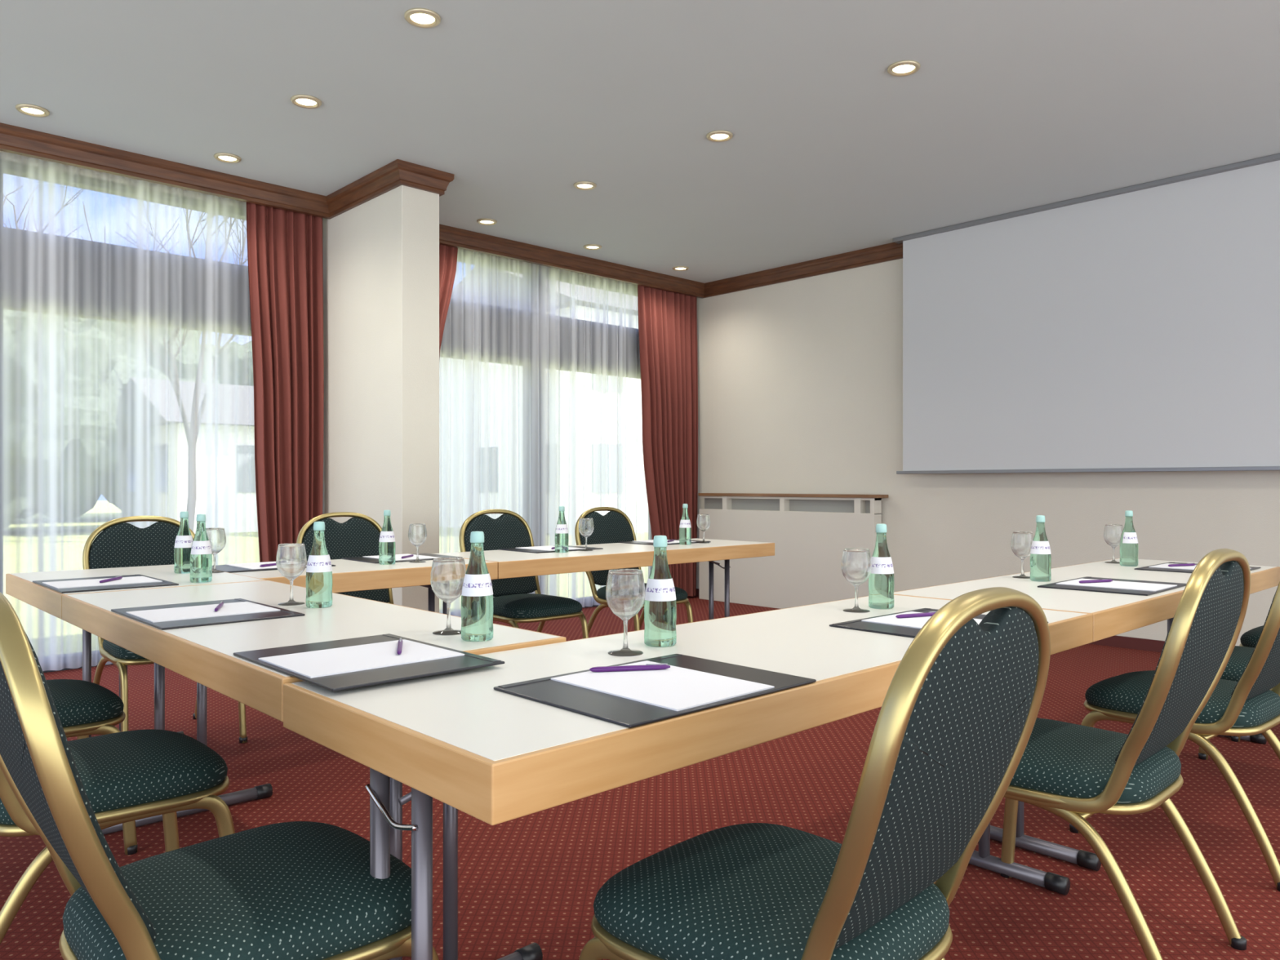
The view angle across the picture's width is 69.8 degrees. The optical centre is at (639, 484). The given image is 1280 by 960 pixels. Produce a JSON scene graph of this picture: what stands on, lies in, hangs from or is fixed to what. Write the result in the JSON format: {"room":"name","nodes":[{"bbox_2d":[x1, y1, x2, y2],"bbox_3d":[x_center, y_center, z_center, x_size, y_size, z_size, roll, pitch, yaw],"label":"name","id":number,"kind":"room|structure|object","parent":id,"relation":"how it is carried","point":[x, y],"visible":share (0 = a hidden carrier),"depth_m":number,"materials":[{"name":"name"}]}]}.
{"room":"conference room","nodes":[
{"label":"conference room","id":0,"kind":"room"},
{"bbox_2d":[0,151,635,287],"bbox_3d":[-3.040,-0.425,5.812,9.580,3.030,0.180,0,0,-43],"label":"wall","id":1,"kind":"structure","parent":0,"point":[11,156],"depth_m":5.54,"materials":[{"name":"beige paint"}]},
{"bbox_2d":[0,152,9,601],"bbox_3d":[-3.555,-0.600,5.124,0.042,2.499,0.062,0,0,-43],"label":"sheer curtain","id":2,"kind":"object","parent":1,"relation":"hanging from","point":[5,384],"depth_m":5.13,"materials":[{"name":"white fabric"}]},
{"bbox_2d":[13,153,79,573],"bbox_3d":[-3.408,-0.680,5.264,0.319,2.349,0.062,0,0,-43],"label":"sheer curtain","id":3,"kind":"object","parent":1,"relation":"hanging from","point":[45,369],"depth_m":5.28,"materials":[{"name":"white fabric"}]},
{"bbox_2d":[0,160,251,672],"bbox_3d":[-3.727,-0.375,5.134,3.450,2.930,0.110,0,0,-43],"label":"window","id":4,"kind":"structure","parent":1,"relation":"in","point":[11,164],"depth_m":5.52,"materials":[{"name":"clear glass"}]},
{"bbox_2d":[115,175,251,565],"bbox_3d":[-2.866,-0.670,5.777,0.791,2.368,0.062,0,0,-43],"label":"sheer curtain","id":5,"kind":"object","parent":1,"relation":"hanging from","point":[213,211],"depth_m":5.78,"materials":[{"name":"white fabric"}]},
{"bbox_2d":[439,244,457,358],"bbox_3d":[-1.667,-0.395,6.795,0.757,2.930,0.075,0,0,-43],"label":"curtain","id":6,"kind":"object","parent":1,"relation":"hanging from","point":[447,255],"visible":0.06,"depth_m":6.97,"materials":[{"name":"fabric"}]},
{"bbox_2d":[439,248,650,617],"bbox_3d":[-0.853,-0.395,7.697,2.860,2.930,0.062,0,0,-43],"label":"sheer curtain","id":7,"kind":"object","parent":1,"relation":"hanging from","point":[533,353],"visible":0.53,"depth_m":7.67,"materials":[{"name":"white fabric"}]},
{"bbox_2d":[448,258,652,615],"bbox_3d":[-0.859,-0.375,7.850,2.850,2.930,0.110,0,0,-43],"label":"window","id":8,"kind":"structure","parent":1,"relation":"in","point":[567,275],"depth_m":8.00,"materials":[{"name":"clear glass"}]},
{"bbox_2d":[637,284,697,595],"bbox_3d":[0.264,-0.395,8.632,0.774,2.930,0.083,0,0,-43],"label":"curtain","id":9,"kind":"object","parent":1,"relation":"hanging from","point":[668,320],"visible":0.79,"depth_m":8.64,"materials":[{"name":"fabric"}]},
{"bbox_2d":[322,185,439,613],"bbox_3d":[-1.760,-0.425,6.074,0.260,3.030,1.200,0,0,-43],"label":"column","id":10,"kind":"structure","parent":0,"point":[381,254],"depth_m":5.72,"materials":[{"name":"beige paint"}]},
{"bbox_2d":[0,0,1279,283],"bbox_3d":[0.175,-2.000,2.542,9.750,0.120,9.450,0,0,-43],"label":"ceiling","id":11,"kind":"structure","parent":0,"point":[1009,106],"depth_m":4.60,"materials":[{"name":"paint"}]},
{"bbox_2d":[15,103,49,117],"bbox_3d":[-3.140,-1.934,4.739,0.148,0.012,0.148,0,0,-43],"label":"recessed light","id":12,"kind":"object","parent":11,"relation":"in","point":[33,110],"visible":1,"depth_m":4.73,"materials":[{"name":"beige"}]},
{"bbox_2d":[213,152,240,163],"bbox_3d":[-2.442,-1.934,5.428,0.148,0.012,0.148,0,0,-43],"label":"recessed light","id":13,"kind":"object","parent":11,"relation":"in","point":[222,157],"visible":1,"depth_m":5.42,"materials":[{"name":"beige"}]},
{"bbox_2d":[290,94,321,108],"bbox_3d":[-1.686,-1.934,4.629,0.148,0.012,0.148,0,0,-43],"label":"recessed light","id":14,"kind":"object","parent":11,"relation":"in","point":[306,101],"visible":1,"depth_m":4.62,"materials":[{"name":"beige"}]},
{"bbox_2d":[404,8,440,27],"bbox_3d":[-0.902,-1.934,3.802,0.148,0.012,0.148,0,0,-43],"label":"recessed light","id":15,"kind":"object","parent":11,"relation":"in","point":[418,17],"visible":1,"depth_m":3.80,"materials":[{"name":"beige"}]},
{"bbox_2d":[476,217,497,225],"bbox_3d":[-1.126,-1.934,6.743,0.148,0.012,0.148,0,0,-43],"label":"recessed light","id":16,"kind":"object","parent":11,"relation":"in","point":[484,221],"visible":1,"depth_m":6.74,"materials":[{"name":"beige"}]},
{"bbox_2d":[573,181,596,190],"bbox_3d":[-0.356,-1.934,5.930,0.148,0.012,0.148,0,0,-43],"label":"recessed light","id":17,"kind":"object","parent":11,"relation":"in","point":[582,185],"visible":1,"depth_m":5.92,"materials":[{"name":"beige"}]},
{"bbox_2d":[583,244,601,249],"bbox_3d":[-0.385,-1.934,7.459,0.148,0.012,0.148,0,0,-43],"label":"recessed light","id":18,"kind":"object","parent":11,"relation":"in","point":[588,246],"visible":1,"depth_m":7.45,"materials":[{"name":"beige"}]},
{"bbox_2d":[672,266,688,271],"bbox_3d":[0.363,-1.934,8.196,0.148,0.012,0.148,0,0,-43],"label":"recessed light","id":19,"kind":"object","parent":11,"relation":"in","point":[676,268],"visible":1,"depth_m":8.19,"materials":[{"name":"beige"}]},
{"bbox_2d":[706,130,733,142],"bbox_3d":[0.442,-1.934,5.088,0.148,0.012,0.148,0,0,-43],"label":"recessed light","id":20,"kind":"object","parent":11,"relation":"in","point":[715,135],"visible":1,"depth_m":5.09,"materials":[{"name":"beige"}]},
{"bbox_2d":[887,60,919,76],"bbox_3d":[1.226,-1.934,4.261,0.148,0.012,0.148,0,0,-43],"label":"recessed light","id":21,"kind":"object","parent":11,"relation":"in","point":[903,68],"visible":1,"depth_m":4.26,"materials":[{"name":"beige"}]},
{"bbox_2d":[892,153,1279,474],"bbox_3d":[3.135,-1.012,6.062,0.090,1.855,3.250,0,0,-43],"label":"projection screen","id":22,"kind":"object","parent":11,"relation":"hanging from","point":[1134,328],"visible":1,"depth_m":6.10,"materials":[{"name":"grey fabric"}]},
{"bbox_2d":[0,595,1279,959],"bbox_3d":[0.192,1.140,2.524,9.750,0.100,9.400,0,0,-43],"label":"floor","id":23,"kind":"structure","parent":0,"point":[538,877],"depth_m":2.89,"materials":[{"name":"red carpet"}]},
{"bbox_2d":[46,679,137,854],"bbox_3d":[-1.872,0.617,2.675,0.612,0.956,0.487,0,0,-44],"label":"banquet chair","id":24,"kind":"object","parent":23,"relation":"on","point":[84,708],"visible":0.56,"depth_m":2.68,"materials":[{"name":"fabric"}]},
{"bbox_2d":[0,728,235,944],"bbox_3d":[-1.287,0.617,2.073,0.612,0.956,0.487,0,0,-43],"label":"banquet chair","id":25,"kind":"object","parent":23,"relation":"on","point":[129,775],"visible":0.63,"depth_m":2.01,"materials":[{"name":"fabric"}]},
{"bbox_2d":[5,564,267,737],"bbox_3d":[-1.886,0.716,3.409,0.643,0.749,0.937,0,0,-43],"label":"conference table","id":26,"kind":"object","parent":23,"relation":"on","point":[20,586],"visible":0.19,"depth_m":3.40,"materials":[{"name":"white laminate"}]},
{"bbox_2d":[32,573,178,593],"bbox_3d":[-1.849,0.332,3.166,0.344,0.019,0.450,0,0,-43],"label":"desk pad","id":27,"kind":"object","parent":26,"relation":"on","point":[130,581],"visible":1,"depth_m":3.11,"materials":[{"name":"black"}]},
{"bbox_2d":[173,511,193,573],"bbox_3d":[-1.769,0.222,3.558,0.071,0.239,0.071,0,0,4],"label":"water bottle","id":28,"kind":"object","parent":26,"relation":"on","point":[184,540],"visible":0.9,"depth_m":3.53,"materials":[{"name":"green glass"}]},
{"bbox_2d":[190,514,212,582],"bbox_3d":[-1.543,0.222,3.222,0.071,0.239,0.071,0,0,25],"label":"water bottle","id":29,"kind":"object","parent":26,"relation":"on","point":[201,553],"visible":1,"depth_m":3.20,"materials":[{"name":"green glass"}]},
{"bbox_2d":[205,528,226,573],"bbox_3d":[-1.661,0.255,3.578,0.083,0.172,0.083,0,0,-43],"label":"wine glass","id":30,"kind":"object","parent":26,"relation":"on","point":[216,536],"visible":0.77,"depth_m":3.55,"materials":[{"name":"clear glass"}]},
{"bbox_2d":[82,515,247,743],"bbox_3d":[-2.044,0.617,3.930,0.487,0.956,0.612,0,0,-44],"label":"banquet chair","id":31,"kind":"object","parent":23,"relation":"on","point":[121,544],"visible":0.4,"depth_m":4.02,"materials":[{"name":"gold metal"}]},
{"bbox_2d":[0,592,439,959],"bbox_3d":[-0.672,0.617,1.430,0.612,0.956,0.487,0,0,-43],"label":"banquet chair","id":32,"kind":"object","parent":23,"relation":"on","point":[292,890],"visible":0.97,"depth_m":1.32,"materials":[{"name":"fabric"}]},
{"bbox_2d":[62,580,566,959],"bbox_3d":[-0.980,0.716,2.453,0.643,0.749,1.691,0,0,-43],"label":"conference table","id":33,"kind":"object","parent":23,"relation":"on","point":[203,655],"visible":0.39,"depth_m":2.16,"materials":[{"name":"white laminate"}]},
{"bbox_2d":[111,598,305,630],"bbox_3d":[-1.152,0.332,2.435,0.344,0.019,0.450,0,0,-43],"label":"desk pad","id":34,"kind":"object","parent":33,"relation":"on","point":[170,616],"visible":1,"depth_m":2.38,"materials":[{"name":"black"}]},
{"bbox_2d":[275,543,306,605],"bbox_3d":[-0.997,0.255,2.623,0.083,0.172,0.083,0,0,-43],"label":"wine glass","id":35,"kind":"object","parent":33,"relation":"on","point":[291,558],"visible":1,"depth_m":2.60,"materials":[{"name":"clear glass"}]},
{"bbox_2d":[306,521,332,608],"bbox_3d":[-0.899,0.222,2.569,0.071,0.239,0.071,0,0,-19],"label":"water bottle","id":36,"kind":"object","parent":33,"relation":"on","point":[318,569],"visible":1,"depth_m":2.54,"materials":[{"name":"green glass"}]},
{"bbox_2d":[233,633,504,691],"bbox_3d":[-0.536,0.332,1.792,0.344,0.019,0.450,0,0,-43],"label":"desk pad","id":37,"kind":"object","parent":33,"relation":"on","point":[341,664],"visible":1,"depth_m":1.75,"materials":[{"name":"black"}]},
{"bbox_2d":[430,557,466,635],"bbox_3d":[-0.441,0.255,2.113,0.083,0.172,0.083,0,0,-43],"label":"wine glass","id":38,"kind":"object","parent":33,"relation":"on","point":[447,574],"visible":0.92,"depth_m":2.08,"materials":[{"name":"clear glass"}]},
{"bbox_2d":[461,531,493,641],"bbox_3d":[-0.360,0.222,2.026,0.071,0.239,0.071,0,0,-42],"label":"water bottle","id":39,"kind":"object","parent":33,"relation":"on","point":[477,594],"visible":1,"depth_m":2.00,"materials":[{"name":"green glass"}]},
{"bbox_2d":[296,511,393,604],"bbox_3d":[-1.335,0.617,4.492,0.487,0.956,0.612,0,0,-43],"label":"banquet chair","id":40,"kind":"object","parent":23,"relation":"on","point":[359,535],"visible":0.3,"depth_m":4.67,"materials":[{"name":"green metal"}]},
{"bbox_2d":[233,558,497,614],"bbox_3d":[-1.263,0.720,4.016,1.090,0.741,0.651,0,0,-43],"label":"conference table","id":41,"kind":"object","parent":23,"relation":"on","point":[348,575],"visible":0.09,"depth_m":3.80,"materials":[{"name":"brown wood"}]},
{"bbox_2d":[212,560,335,573],"bbox_3d":[-1.588,0.340,3.909,0.450,0.019,0.344,0,0,-43],"label":"desk pad","id":42,"kind":"object","parent":41,"relation":"on","point":[266,566],"visible":0.62,"depth_m":3.82,"materials":[{"name":"black"}]},
{"bbox_2d":[378,510,395,564],"bbox_3d":[-1.114,0.230,4.041,0.071,0.239,0.071,0,0,-7],"label":"water bottle","id":43,"kind":"object","parent":41,"relation":"on","point":[387,538],"visible":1,"depth_m":4.02,"materials":[{"name":"green glass"}]},
{"bbox_2d":[341,553,462,563],"bbox_3d":[-1.127,0.340,4.345,0.450,0.019,0.344,0,0,-43],"label":"desk pad","id":44,"kind":"object","parent":41,"relation":"on","point":[422,557],"visible":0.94,"depth_m":4.29,"materials":[{"name":"black"}]},
{"bbox_2d":[408,524,426,562],"bbox_3d":[-1.006,0.263,4.144,0.083,0.172,0.083,0,0,-43],"label":"wine glass","id":45,"kind":"object","parent":41,"relation":"on","point":[417,533],"visible":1,"depth_m":4.12,"materials":[{"name":"clear glass"}]},
{"bbox_2d":[458,509,588,638],"bbox_3d":[-0.641,0.617,5.040,0.487,0.956,0.612,0,0,-42],"label":"banquet chair","id":46,"kind":"object","parent":23,"relation":"on","point":[513,603],"visible":0.69,"depth_m":5.09,"materials":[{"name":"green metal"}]},
{"bbox_2d":[431,537,774,619],"bbox_3d":[-0.137,0.720,5.084,2.006,0.741,0.651,0,0,-43],"label":"conference table","id":47,"kind":"object","parent":23,"relation":"on","point":[511,564],"visible":0.4,"depth_m":4.79,"materials":[{"name":"white laminate"}]},
{"bbox_2d":[498,545,603,553],"bbox_3d":[-0.481,0.340,4.957,0.450,0.019,0.344,0,0,-43],"label":"desk pad","id":48,"kind":"object","parent":47,"relation":"on","point":[536,549],"visible":0.73,"depth_m":4.89,"materials":[{"name":"black"}]},
{"bbox_2d":[555,506,568,552],"bbox_3d":[-0.406,0.230,4.753,0.071,0.239,0.071,0,0,43],"label":"water bottle","id":49,"kind":"object","parent":47,"relation":"on","point":[562,530],"visible":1,"depth_m":4.73,"materials":[{"name":"green glass"}]},
{"bbox_2d":[578,518,594,551],"bbox_3d":[-0.286,0.263,4.867,0.083,0.172,0.083,0,0,-43],"label":"wine glass","id":50,"kind":"object","parent":47,"relation":"on","point":[586,526],"visible":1,"depth_m":4.84,"materials":[{"name":"clear glass"}]},
{"bbox_2d":[617,538,711,545],"bbox_3d":[0.150,0.340,5.556,0.450,0.019,0.344,0,0,-43],"label":"desk pad","id":51,"kind":"object","parent":47,"relation":"on","point":[669,541],"visible":0.71,"depth_m":5.49,"materials":[{"name":"black"}]},
{"bbox_2d":[679,503,691,544],"bbox_3d":[0.266,0.230,5.376,0.071,0.239,0.071,0,0,16],"label":"water bottle","id":52,"kind":"object","parent":47,"relation":"on","point":[685,527],"visible":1,"depth_m":5.35,"materials":[{"name":"green glass"}]},
{"bbox_2d":[696,514,710,543],"bbox_3d":[0.383,0.263,5.514,0.083,0.172,0.083,0,0,-43],"label":"wine glass","id":53,"kind":"object","parent":47,"relation":"on","point":[703,522],"visible":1,"depth_m":5.48,"materials":[{"name":"clear glass"}]},
{"bbox_2d":[574,506,693,639],"bbox_3d":[-0.038,0.617,5.610,0.487,0.956,0.612,0,0,-43],"label":"banquet chair","id":54,"kind":"object","parent":23,"relation":"on","point":[615,526],"visible":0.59,"depth_m":5.71,"materials":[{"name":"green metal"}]},
{"bbox_2d":[283,595,1093,959],"bbox_3d":[0.299,0.720,2.050,1.946,0.741,0.647,0,0,-43],"label":"conference table","id":55,"kind":"object","parent":23,"relation":"on","point":[492,756],"visible":0.54,"depth_m":1.46,"materials":[{"name":"white laminate"}]},
{"bbox_2d":[605,568,645,656],"bbox_3d":[-0.030,0.263,1.900,0.083,0.172,0.083,0,0,-43],"label":"wine glass","id":56,"kind":"object","parent":55,"relation":"on","point":[625,593],"visible":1,"depth_m":1.87,"materials":[{"name":"clear glass"}]},
{"bbox_2d":[493,653,816,728],"bbox_3d":[0.031,0.340,1.593,0.450,0.019,0.344,0,0,-43],"label":"desk pad","id":57,"kind":"object","parent":55,"relation":"on","point":[633,694],"visible":1,"depth_m":1.55,"materials":[{"name":"black"}]},
{"bbox_2d":[644,535,676,647],"bbox_3d":[0.044,0.230,2.003,0.071,0.239,0.071,0,0,-7],"label":"water bottle","id":58,"kind":"object","parent":55,"relation":"on","point":[660,602],"visible":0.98,"depth_m":1.98,"materials":[{"name":"green glass"}]},
{"bbox_2d":[840,547,871,613],"bbox_3d":[0.599,0.263,2.537,0.083,0.172,0.083,0,0,-43],"label":"wine glass","id":59,"kind":"object","parent":55,"relation":"on","point":[856,562],"visible":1,"depth_m":2.51,"materials":[{"name":"clear glass"}]},
{"bbox_2d":[868,523,893,608],"bbox_3d":[0.686,0.230,2.606,0.071,0.239,0.071,0,0,16],"label":"water bottle","id":60,"kind":"object","parent":55,"relation":"on","point":[881,580],"visible":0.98,"depth_m":2.58,"materials":[{"name":"green glass"}]},
{"bbox_2d":[829,608,1048,638],"bbox_3d":[0.748,0.340,2.286,0.450,0.019,0.344,0,0,-42],"label":"desk pad","id":61,"kind":"object","parent":55,"relation":"on","point":[908,624],"visible":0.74,"depth_m":2.27,"materials":[{"name":"black"}]},
{"bbox_2d":[697,493,888,608],"bbox_3d":[1.284,0.584,8.089,0.130,1.012,1.980,0,0,-43],"label":"radiator cover","id":62,"kind":"object","parent":23,"relation":"on","point":[810,533],"visible":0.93,"depth_m":8.00,"materials":[{"name":"grey"}]},
{"bbox_2d":[578,586,1050,959],"bbox_3d":[0.256,0.617,1.422,0.612,0.956,0.487,0,0,44],"label":"banquet chair","id":63,"kind":"object","parent":23,"relation":"on","point":[957,716],"visible":1,"depth_m":1.28,"materials":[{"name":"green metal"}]},
{"bbox_2d":[893,558,1279,871],"bbox_3d":[1.762,0.720,3.435,2.077,0.741,0.647,0,0,-43],"label":"conference table","id":64,"kind":"object","parent":23,"relation":"on","point":[1113,614],"visible":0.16,"depth_m":2.90,"materials":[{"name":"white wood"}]},
{"bbox_2d":[1010,531,1033,578],"bbox_3d":[1.441,0.263,3.452,0.083,0.172,0.083,0,0,-43],"label":"wine glass","id":65,"kind":"object","parent":64,"relation":"on","point":[1021,541],"visible":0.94,"depth_m":3.42,"materials":[{"name":"clear glass"}]},
{"bbox_2d":[1030,515,1051,582],"bbox_3d":[1.458,0.230,3.337,0.071,0.239,0.071,0,0,27],"label":"water bottle","id":66,"kind":"object","parent":64,"relation":"on","point":[1040,552],"visible":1,"depth_m":3.31,"materials":[{"name":"green glass"}]},
{"bbox_2d":[1037,576,1186,595],"bbox_3d":[1.635,0.340,3.160,0.450,0.019,0.344,0,0,-44],"label":"desk pad","id":67,"kind":"object","parent":64,"relation":"on","point":[1133,587],"visible":0.92,"depth_m":3.11,"materials":[{"name":"black"}]},
{"bbox_2d":[1103,524,1123,563],"bbox_3d":[2.120,0.263,4.102,0.083,0.172,0.083,0,0,-43],"label":"wine glass","id":68,"kind":"object","parent":64,"relation":"on","point":[1112,532],"visible":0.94,"depth_m":4.08,"materials":[{"name":"clear glass"}]},
{"bbox_2d":[1120,510,1137,566],"bbox_3d":[2.109,0.230,3.954,0.071,0.239,0.071,0,0,-36],"label":"water bottle","id":69,"kind":"object","parent":64,"relation":"on","point":[1129,540],"visible":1,"depth_m":3.93,"materials":[{"name":"green glass"}]},
{"bbox_2d":[1134,562,1261,573],"bbox_3d":[2.317,0.340,3.807,0.450,0.019,0.344,0,0,-43],"label":"desk pad","id":70,"kind":"object","parent":64,"relation":"on","point":[1167,566],"visible":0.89,"depth_m":3.79,"materials":[{"name":"black"}]},
{"bbox_2d":[933,548,1250,959],"bbox_3d":[1.064,0.617,2.193,0.487,0.956,0.612,0,0,-44],"label":"banquet chair","id":71,"kind":"object","parent":23,"relation":"on","point":[1073,772],"visible":0.91,"depth_m":2.02,"materials":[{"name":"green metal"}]},
{"bbox_2d":[1069,582,1279,891],"bbox_3d":[1.729,0.617,2.810,0.487,0.956,0.612,0,0,-40],"label":"banquet chair","id":72,"kind":"object","parent":23,"relation":"on","point":[1247,706],"visible":0.76,"depth_m":2.61,"materials":[{"name":"gold metal"}]},
{"bbox_2d":[1198,645,1271,759],"bbox_3d":[2.289,0.617,3.285,0.612,0.956,0.487,0,0,45],"label":"banquet chair","id":73,"kind":"object","parent":23,"relation":"on","point":[1240,656],"visible":0.18,"depth_m":3.23,"materials":[{"name":"fabric"}]},
{"bbox_2d":[1231,625,1263,742],"bbox_3d":[2.898,0.617,3.848,0.487,0.956,0.612,0,0,-43],"label":"banquet chair","id":74,"kind":"object","parent":23,"relation":"on","point":[1250,638],"visible":0.16,"depth_m":3.89,"materials":[{"name":"fabric"}]},
{"bbox_2d":[696,258,1279,645],"bbox_3d":[3.670,-0.425,5.818,0.170,3.030,9.400,0,0,-43],"label":"wall","id":75,"kind":"structure","parent":0,"point":[800,381],"depth_m":7.45,"materials":[{"name":"beige paint"}]},
{"bbox_2d":[0,122,902,298],"bbox_3d":[0.255,-1.877,2.349,9.600,0.125,9.060,0,0,-43],"label":"crown molding","id":76,"kind":"structure","parent":75,"relation":"attached to","point":[19,140],"depth_m":5.96,"materials":[{"name":"brown wood"}]},
{"bbox_2d":[246,202,324,562],"bbox_3d":[-2.357,-0.395,6.107,0.521,2.930,0.093,0,0,-43],"label":"curtain","id":77,"kind":"object","parent":76,"relation":"hanging from","point":[285,253],"visible":0.66,"depth_m":6.11,"materials":[{"name":"fabric"}]},
{"bbox_2d":[695,588,1164,652],"bbox_3d":[3.670,1.052,5.681,0.018,0.075,9.200,0,0,-43],"label":"baseboard","id":78,"kind":"structure","parent":75,"relation":"attached to","point":[1130,642],"depth_m":6.09,"materials":[{"name":"red"}]},
{"label":"outside","id":79,"kind":"structure","parent":0,"visible":0},
{"bbox_2d":[9,500,643,653],"bbox_3d":[-18.827,1.275,41.685,90.000,0.130,73.580,0,0,-43],"label":"lawn","id":80,"kind":"structure","parent":79,"point":[93,511],"depth_m":18.74,"materials":[{"name":"green plant"}]},
{"bbox_2d":[8,185,84,236],"bbox_3d":[-11.508,-2.687,13.837,4.362,7.821,6.632,0,0,-3],"label":"bare tree","id":81,"kind":"object","parent":80,"relation":"on","point":[66,185],"visible":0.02,"depth_m":15.80,"materials":[{"name":"grey plant"}]},
{"bbox_2d":[8,309,133,524],"bbox_3d":[-15.672,-1.877,22.372,6.059,6.174,5.980,0,0,-43],"label":"tree","id":82,"kind":"object","parent":80,"relation":"on","point":[82,329],"visible":0.33,"depth_m":22.14,"materials":[{"name":"plant"}]},
{"bbox_2d":[65,315,197,506],"bbox_3d":[-17.850,-3.166,31.409,7.670,8.752,7.551,0,0,-43],"label":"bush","id":83,"kind":"object","parent":80,"relation":"on","point":[82,321],"visible":0.02,"depth_m":29.50,"materials":[{"name":"plant"}]},
{"bbox_2d":[81,203,243,516],"bbox_3d":[-9.315,-3.787,19.421,3.704,10.028,7.790,0,0,-18],"label":"bare tree","id":84,"kind":"object","parent":80,"relation":"on","point":[195,393],"visible":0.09,"depth_m":19.88,"materials":[{"name":"grey plant"}]},
{"bbox_2d":[122,377,255,533],"bbox_3d":[-11.618,-0.800,25.497,4.600,4.020,6.000,0,0,-43],"label":"neighbouring house","id":85,"kind":"structure","parent":80,"relation":"on","point":[240,387],"depth_m":23.38,"materials":[{"name":"white"}]},
{"bbox_2d":[231,340,253,386],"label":"window","id":86,"kind":"structure","parent":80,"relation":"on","point":[232,343],"depth_m":34.38,"materials":[{"name":"glass"}]},
{"bbox_2d":[448,269,643,532],"bbox_3d":[0.421,-2.350,28.637,12.800,7.120,8.000,0,0,-43],"label":"neighbouring house","id":87,"kind":"structure","parent":80,"relation":"on","point":[567,284],"depth_m":23.46,"materials":[{"name":"white"}]}
]}

